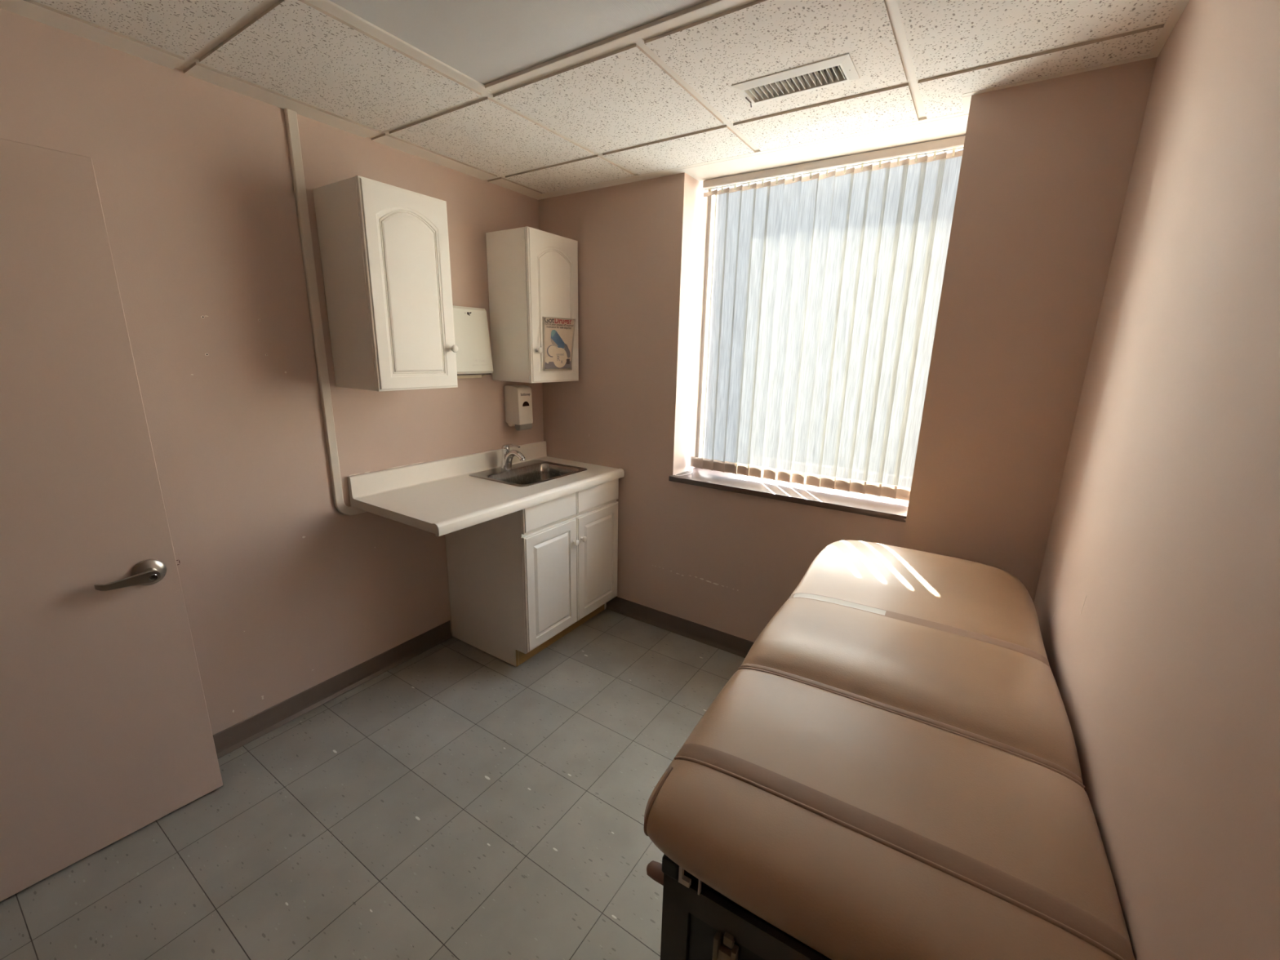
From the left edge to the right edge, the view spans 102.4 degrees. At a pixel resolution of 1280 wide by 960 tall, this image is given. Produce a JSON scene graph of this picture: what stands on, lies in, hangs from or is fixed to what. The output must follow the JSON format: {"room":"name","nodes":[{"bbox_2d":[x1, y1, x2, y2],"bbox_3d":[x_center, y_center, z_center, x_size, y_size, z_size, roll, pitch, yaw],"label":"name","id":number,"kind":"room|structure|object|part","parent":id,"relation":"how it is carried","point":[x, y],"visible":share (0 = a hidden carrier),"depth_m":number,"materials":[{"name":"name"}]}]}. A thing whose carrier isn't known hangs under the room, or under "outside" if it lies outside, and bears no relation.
{"room":"examination room","nodes":[
{"label":"examination room","id":0,"kind":"room"},
{"bbox_2d":[0,8,543,734],"bbox_3d":[-1.748,-0.259,1.570,0.121,2.800,4.800,10,17,32],"label":"wall","id":1,"kind":"structure","parent":0,"point":[286,592],"depth_m":1.93,"materials":[{"name":"paint"}]},
{"bbox_2d":[284,108,367,515],"bbox_3d":[-1.243,-0.609,2.142,0.016,1.561,0.220,10,17,32],"label":"cable raceway","id":2,"kind":"object","parent":1,"relation":"attached to","point":[291,116],"visible":0.89,"depth_m":2.04,"materials":[{"name":"beige plastic"}]},
{"bbox_2d":[213,620,452,758],"bbox_3d":[-1.601,1.018,2.044,0.013,0.100,2.008,10,17,32],"label":"baseboard","id":3,"kind":"structure","parent":1,"relation":"attached to","point":[229,740],"depth_m":2.31,"materials":[{"name":"plastic"}]},
{"bbox_2d":[312,175,458,391],"bbox_3d":[-1.018,-0.765,2.129,0.354,0.753,0.372,10,17,32],"label":"upper cabinet","id":4,"kind":"object","parent":1,"relation":"attached to","point":[384,252],"visible":1,"depth_m":2.01,"materials":[{"name":"white wood"}]},
{"bbox_3d":[-0.803,-0.567,2.221,0.031,0.032,0.032,10,17,32],"label":"knob","id":5,"kind":"part","parent":4,"relation":"part of","materials":[{"name":"white metal"}]},
{"bbox_2d":[453,305,493,378],"bbox_3d":[-0.884,-0.692,2.599,0.104,0.349,0.272,10,17,32],"label":"dispenser","id":6,"kind":"object","parent":1,"relation":"attached to","point":[473,355],"visible":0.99,"depth_m":2.60,"materials":[{"name":"white plastic"}]},
{"bbox_2d":[457,374,481,378],"bbox_3d":[-0.901,-0.530,2.633,0.032,0.018,0.207,10,17,32],"label":"paper towel","id":7,"kind":"object","parent":6,"relation":"on","point":[471,375],"depth_m":2.65,"materials":[{"name":"beige paper"}]},
{"bbox_2d":[504,385,533,431],"bbox_3d":[-0.697,-0.416,2.964,0.114,0.250,0.108,10,17,32],"label":"soap dispenser","id":8,"kind":"object","parent":1,"relation":"attached to","point":[517,398],"visible":1,"depth_m":2.92,"materials":[{"name":"beige plastic"}]},
{"bbox_3d":[-0.672,-0.307,2.973,0.044,0.036,0.100,10,17,32],"label":"push lever","id":9,"kind":"part","parent":8,"relation":"part of","materials":[{"name":"grey plastic"}]},
{"bbox_2d":[485,226,578,382],"bbox_3d":[-0.563,-0.926,2.822,0.335,0.753,0.381,10,17,32],"label":"upper cabinet","id":10,"kind":"object","parent":1,"relation":"attached to","point":[532,273],"visible":1,"depth_m":2.68,"materials":[{"name":"white wood"}]},
{"bbox_3d":[-0.522,-0.672,2.671,0.031,0.032,0.032,10,17,32],"label":"knob","id":11,"kind":"part","parent":10,"relation":"part of","materials":[{"name":"white metal"}]},
{"bbox_3d":[-0.457,-0.908,2.755,0.020,0.753,0.380,10,17,32],"label":"door","id":12,"kind":"part","parent":10,"relation":"part of","materials":[{"name":"white wood"}]},
{"bbox_2d":[542,316,575,370],"bbox_3d":[-0.445,-0.736,2.796,0.030,0.277,0.230,13,18,40],"label":"flyer","id":13,"kind":"object","parent":10,"relation":"attached to","point":[558,333],"visible":1,"depth_m":2.79,"materials":[{"name":"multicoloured paper"}]},
{"bbox_2d":[0,608,745,959],"bbox_3d":[-0.671,1.348,1.218,2.778,0.100,4.800,10,17,32],"label":"floor","id":14,"kind":"structure","parent":0,"point":[460,801],"depth_m":1.71,"materials":[{"name":"tile"}]},
{"bbox_2d":[444,478,618,666],"bbox_3d":[-0.574,0.430,2.910,0.627,0.868,0.775,10,17,32],"label":"base cabinet","id":15,"kind":"object","parent":14,"relation":"on","point":[521,581],"visible":0.8,"depth_m":2.65,"materials":[{"name":"white wood"}]},
{"bbox_2d":[347,440,624,536],"bbox_3d":[-0.688,-0.015,2.611,0.624,0.143,1.229,10,17,32],"label":"countertop","id":16,"kind":"structure","parent":15,"relation":"on","point":[440,497],"depth_m":2.40,"materials":[{"name":"laminate"}]},
{"bbox_2d":[501,444,524,469],"bbox_3d":[-0.702,-0.126,2.851,0.175,0.146,0.058,10,17,32],"label":"faucet","id":17,"kind":"object","parent":16,"relation":"on","point":[508,455],"visible":1,"depth_m":2.85,"materials":[{"name":"silver metal"}]},
{"bbox_3d":[-0.714,-0.179,2.847,0.132,0.042,0.044,10,17,32],"label":"lever","id":18,"kind":"part","parent":17,"relation":"part of","materials":[{"name":"silver metal"}]},
{"bbox_3d":[-0.697,-0.115,2.850,0.162,0.108,0.048,10,17,32],"label":"spout","id":19,"kind":"part","parent":17,"relation":"part of","materials":[{"name":"silver metal"}]},
{"bbox_2d":[469,459,586,486],"bbox_3d":[-0.607,0.030,2.856,0.422,0.159,0.520,10,17,32],"label":"sink","id":20,"kind":"object","parent":16,"relation":"in","point":[530,473],"visible":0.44,"depth_m":2.95,"materials":[{"name":"silver metal"}]},
{"bbox_3d":[-0.439,0.152,2.529,0.020,0.134,0.374,10,17,32],"label":"drawer","id":21,"kind":"part","parent":15,"relation":"part of","materials":[{"name":"white wood"}]},
{"bbox_3d":[-0.448,0.525,2.622,0.020,0.602,0.374,10,17,32],"label":"door","id":22,"kind":"part","parent":15,"relation":"part of","materials":[{"name":"white wood"}]},
{"bbox_3d":[-0.356,0.418,2.771,0.014,0.766,0.755,10,17,32],"label":"frame","id":23,"kind":"part","parent":15,"relation":"part of","materials":[{"name":"white wood"}]},
{"bbox_3d":[-0.336,0.326,2.694,0.031,0.032,0.032,10,17,32],"label":"knob","id":24,"kind":"part","parent":15,"relation":"part of","materials":[{"name":"white"}]},
{"bbox_3d":[-0.301,0.314,2.745,0.031,0.032,0.032,10,17,32],"label":"knob","id":25,"kind":"part","parent":15,"relation":"part of","materials":[{"name":"white"}]},
{"bbox_3d":[-0.239,0.453,2.931,0.020,0.602,0.374,10,17,32],"label":"door","id":26,"kind":"part","parent":15,"relation":"part of","materials":[{"name":"white wood"}]},
{"bbox_3d":[-0.231,0.080,2.838,0.020,0.134,0.374,10,17,32],"label":"drawer","id":27,"kind":"part","parent":15,"relation":"part of","materials":[{"name":"white wood"}]},
{"bbox_2d":[643,540,1135,959],"bbox_3d":[0.626,0.818,1.352,0.681,0.920,1.443,10,17,32],"label":"exam table","id":28,"kind":"object","parent":14,"relation":"on","point":[891,769],"visible":1,"depth_m":0.86,"materials":[{"name":"brown leather"}]},
{"bbox_3d":[0.040,0.721,0.943,0.059,0.024,0.031,10,17,32],"label":"handle","id":29,"kind":"part","parent":28,"relation":"part of","materials":[{"name":"brown plastic"}]},
{"bbox_3d":[0.290,0.833,0.787,0.466,0.110,0.010,10,16,30],"label":"drawer","id":30,"kind":"part","parent":28,"relation":"part of","materials":[{"name":"black laminate"}]},
{"bbox_3d":[0.285,1.046,0.841,0.576,0.670,0.020,10,16,30],"label":"frame","id":31,"kind":"part","parent":28,"relation":"part of","materials":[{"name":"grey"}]},
{"bbox_3d":[0.599,0.575,1.244,0.584,0.064,1.171,10,16,30],"label":"rail","id":32,"kind":"part","parent":28,"relation":"part of","materials":[{"name":"black laminate"}]},
{"bbox_2d":[0,0,1177,196],"bbox_3d":[-0.226,-1.200,1.196,2.538,0.090,2.980,10,17,32],"label":"ceiling","id":33,"kind":"structure","parent":0,"point":[665,98],"depth_m":1.56,"materials":[{"name":"tile"}]},
{"bbox_2d":[311,0,739,93],"bbox_3d":[-0.173,-1.154,1.164,1.197,0.024,0.580,10,17,32],"label":"recessed light","id":34,"kind":"object","parent":33,"relation":"in","point":[489,46],"visible":1,"depth_m":1.37,"materials":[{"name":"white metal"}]},
{"bbox_2d":[731,53,860,107],"bbox_3d":[0.480,-1.245,1.598,0.355,0.059,0.156,10,17,32],"label":"ceiling vent","id":35,"kind":"object","parent":33,"relation":"in","point":[841,68],"visible":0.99,"depth_m":1.59,"materials":[{"name":"white metal"}]},
{"bbox_3d":[0.362,-1.251,1.704,0.012,0.015,0.047,10,17,32],"label":"damper lever","id":36,"kind":"part","parent":35,"relation":"part of","materials":[{"name":"grey metal"}]},
{"bbox_3d":[0.369,-1.261,1.673,0.004,0.016,0.093,10,17,32],"label":"blade","id":37,"kind":"part","parent":35,"relation":"part of","materials":[{"name":"white metal"}]},
{"bbox_3d":[0.383,-1.259,1.664,0.004,0.016,0.093,10,17,32],"label":"blade","id":38,"kind":"part","parent":35,"relation":"part of","materials":[{"name":"white metal"}]},
{"bbox_3d":[0.397,-1.256,1.655,0.004,0.016,0.093,10,17,32],"label":"blade","id":39,"kind":"part","parent":35,"relation":"part of","materials":[{"name":"white metal"}]},
{"bbox_3d":[0.411,-1.254,1.646,0.004,0.016,0.093,10,17,32],"label":"blade","id":40,"kind":"part","parent":35,"relation":"part of","materials":[{"name":"white metal"}]},
{"bbox_3d":[0.426,-1.251,1.637,0.004,0.016,0.093,10,17,32],"label":"blade","id":41,"kind":"part","parent":35,"relation":"part of","materials":[{"name":"white metal"}]},
{"bbox_3d":[0.440,-1.248,1.628,0.004,0.016,0.093,10,17,32],"label":"blade","id":42,"kind":"part","parent":35,"relation":"part of","materials":[{"name":"white metal"}]},
{"bbox_3d":[0.454,-1.246,1.619,0.004,0.016,0.093,10,17,32],"label":"blade","id":43,"kind":"part","parent":35,"relation":"part of","materials":[{"name":"white metal"}]},
{"bbox_3d":[0.469,-1.243,1.610,0.004,0.016,0.093,10,17,32],"label":"blade","id":44,"kind":"part","parent":35,"relation":"part of","materials":[{"name":"white metal"}]},
{"bbox_3d":[0.483,-1.241,1.601,0.004,0.016,0.093,10,17,32],"label":"blade","id":45,"kind":"part","parent":35,"relation":"part of","materials":[{"name":"white metal"}]},
{"bbox_3d":[0.497,-1.238,1.592,0.004,0.016,0.093,10,17,32],"label":"blade","id":46,"kind":"part","parent":35,"relation":"part of","materials":[{"name":"white metal"}]},
{"bbox_3d":[0.512,-1.236,1.583,0.004,0.016,0.093,10,17,32],"label":"blade","id":47,"kind":"part","parent":35,"relation":"part of","materials":[{"name":"white metal"}]},
{"bbox_3d":[0.526,-1.233,1.574,0.004,0.016,0.093,10,17,32],"label":"blade","id":48,"kind":"part","parent":35,"relation":"part of","materials":[{"name":"white metal"}]},
{"bbox_3d":[0.540,-1.230,1.565,0.004,0.016,0.093,10,17,32],"label":"blade","id":49,"kind":"part","parent":35,"relation":"part of","materials":[{"name":"white metal"}]},
{"bbox_3d":[0.555,-1.228,1.556,0.004,0.016,0.093,10,17,32],"label":"blade","id":50,"kind":"part","parent":35,"relation":"part of","materials":[{"name":"white metal"}]},
{"bbox_3d":[0.569,-1.225,1.547,0.004,0.016,0.093,10,17,32],"label":"blade","id":51,"kind":"part","parent":35,"relation":"part of","materials":[{"name":"white metal"}]},
{"bbox_3d":[0.583,-1.223,1.538,0.004,0.016,0.093,10,17,32],"label":"blade","id":52,"kind":"part","parent":35,"relation":"part of","materials":[{"name":"white metal"}]},
{"bbox_3d":[0.598,-1.220,1.528,0.004,0.016,0.093,10,17,32],"label":"blade","id":53,"kind":"part","parent":35,"relation":"part of","materials":[{"name":"white metal"}]},
{"bbox_2d":[720,148,963,190],"bbox_3d":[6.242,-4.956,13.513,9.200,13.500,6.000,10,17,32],"label":"blind headrail","id":54,"kind":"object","parent":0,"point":[959,149],"depth_m":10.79,"materials":[{"name":"white metal"}]},
{"bbox_2d":[537,57,1157,642],"bbox_3d":[0.477,-0.445,2.522,2.538,2.800,0.456,10,17,32],"label":"wall","id":55,"kind":"structure","parent":0,"point":[1046,166],"depth_m":1.89,"materials":[{"name":"paint"}]},
{"bbox_2d":[605,596,754,657],"bbox_3d":[0.581,0.928,2.605,2.038,0.100,0.209,10,17,32],"label":"baseboard","id":56,"kind":"structure","parent":55,"relation":"attached to","point":[740,646],"depth_m":2.94,"materials":[{"name":"plastic"}]},
{"bbox_2d":[533,114,968,199],"bbox_3d":[0.343,-1.474,2.431,2.100,0.050,0.251,10,17,32],"label":"trim","id":57,"kind":"structure","parent":55,"relation":"attached to","point":[954,126],"depth_m":2.14,"materials":[{"name":"white"}]},
{"bbox_2d":[668,188,908,522],"bbox_3d":[0.768,-0.762,2.391,1.208,1.748,0.334,10,17,32],"label":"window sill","id":58,"kind":"structure","parent":55,"relation":"in","point":[882,507],"depth_m":2.49,"materials":[{"name":"silver metal"}]},
{"bbox_3d":[0.721,0.053,2.582,1.168,0.028,0.284,10,17,32],"label":"sill","id":59,"kind":"part","parent":58,"relation":"part of","materials":[{"name":"stone"}]},
{"bbox_2d":[675,135,965,500],"bbox_3d":[0.728,-0.657,2.379,1.148,1.486,0.181,10,17,32],"label":"vertical blind","id":60,"kind":"object","parent":58,"relation":"attached to","point":[819,296],"visible":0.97,"depth_m":2.37,"materials":[{"name":"grey fabric"}]},
{"bbox_3d":[0.262,-0.723,2.659,0.053,1.458,0.151,10,17,32],"label":"tilt chain","id":61,"kind":"part","parent":60,"relation":"part of","materials":[{"name":"white plastic"}]},
{"bbox_3d":[0.294,-0.916,2.655,0.019,1.079,0.008,-12,19,-42],"label":"control cord","id":62,"kind":"part","parent":60,"relation":"part of","materials":[{"name":"white plastic"}]},
{"bbox_2d":[528,0,1189,197],"bbox_3d":[-0.294,-1.143,1.103,2.538,0.021,2.732,10,17,32],"label":"trim","id":63,"kind":"structure","parent":55,"relation":"attached to","point":[1180,5],"depth_m":1.66,"materials":[{"name":"white metal"}]},
{"bbox_2d":[1033,0,1279,959],"bbox_3d":[0.472,0.141,0.166,0.120,2.800,4.800,10,17,32],"label":"wall","id":64,"kind":"structure","parent":0,"point":[1157,602],"depth_m":0.75,"materials":[{"name":"paint"}]},
{"bbox_3d":[-1.100,0.101,0.184,2.538,2.800,0.120,10,17,32],"label":"wall","id":65,"kind":"structure","parent":0,"visible":0},
{"bbox_2d":[0,137,222,902],"bbox_3d":[-1.744,0.204,1.265,0.105,2.024,0.890,11,17,35],"label":"door","id":66,"kind":"structure","parent":65,"relation":"in","point":[106,733],"depth_m":1.47,"materials":[{"name":"paint"}]},
{"bbox_3d":[-1.521,0.302,1.532,0.141,0.039,0.031,-12,19,-43],"label":"lever","id":67,"kind":"part","parent":66,"relation":"part of","materials":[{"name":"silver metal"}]},
{"bbox_3d":[-1.510,0.290,1.588,0.046,0.082,0.082,11,17,35],"label":"handle","id":68,"kind":"part","parent":66,"relation":"part of","materials":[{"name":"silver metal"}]}
]}

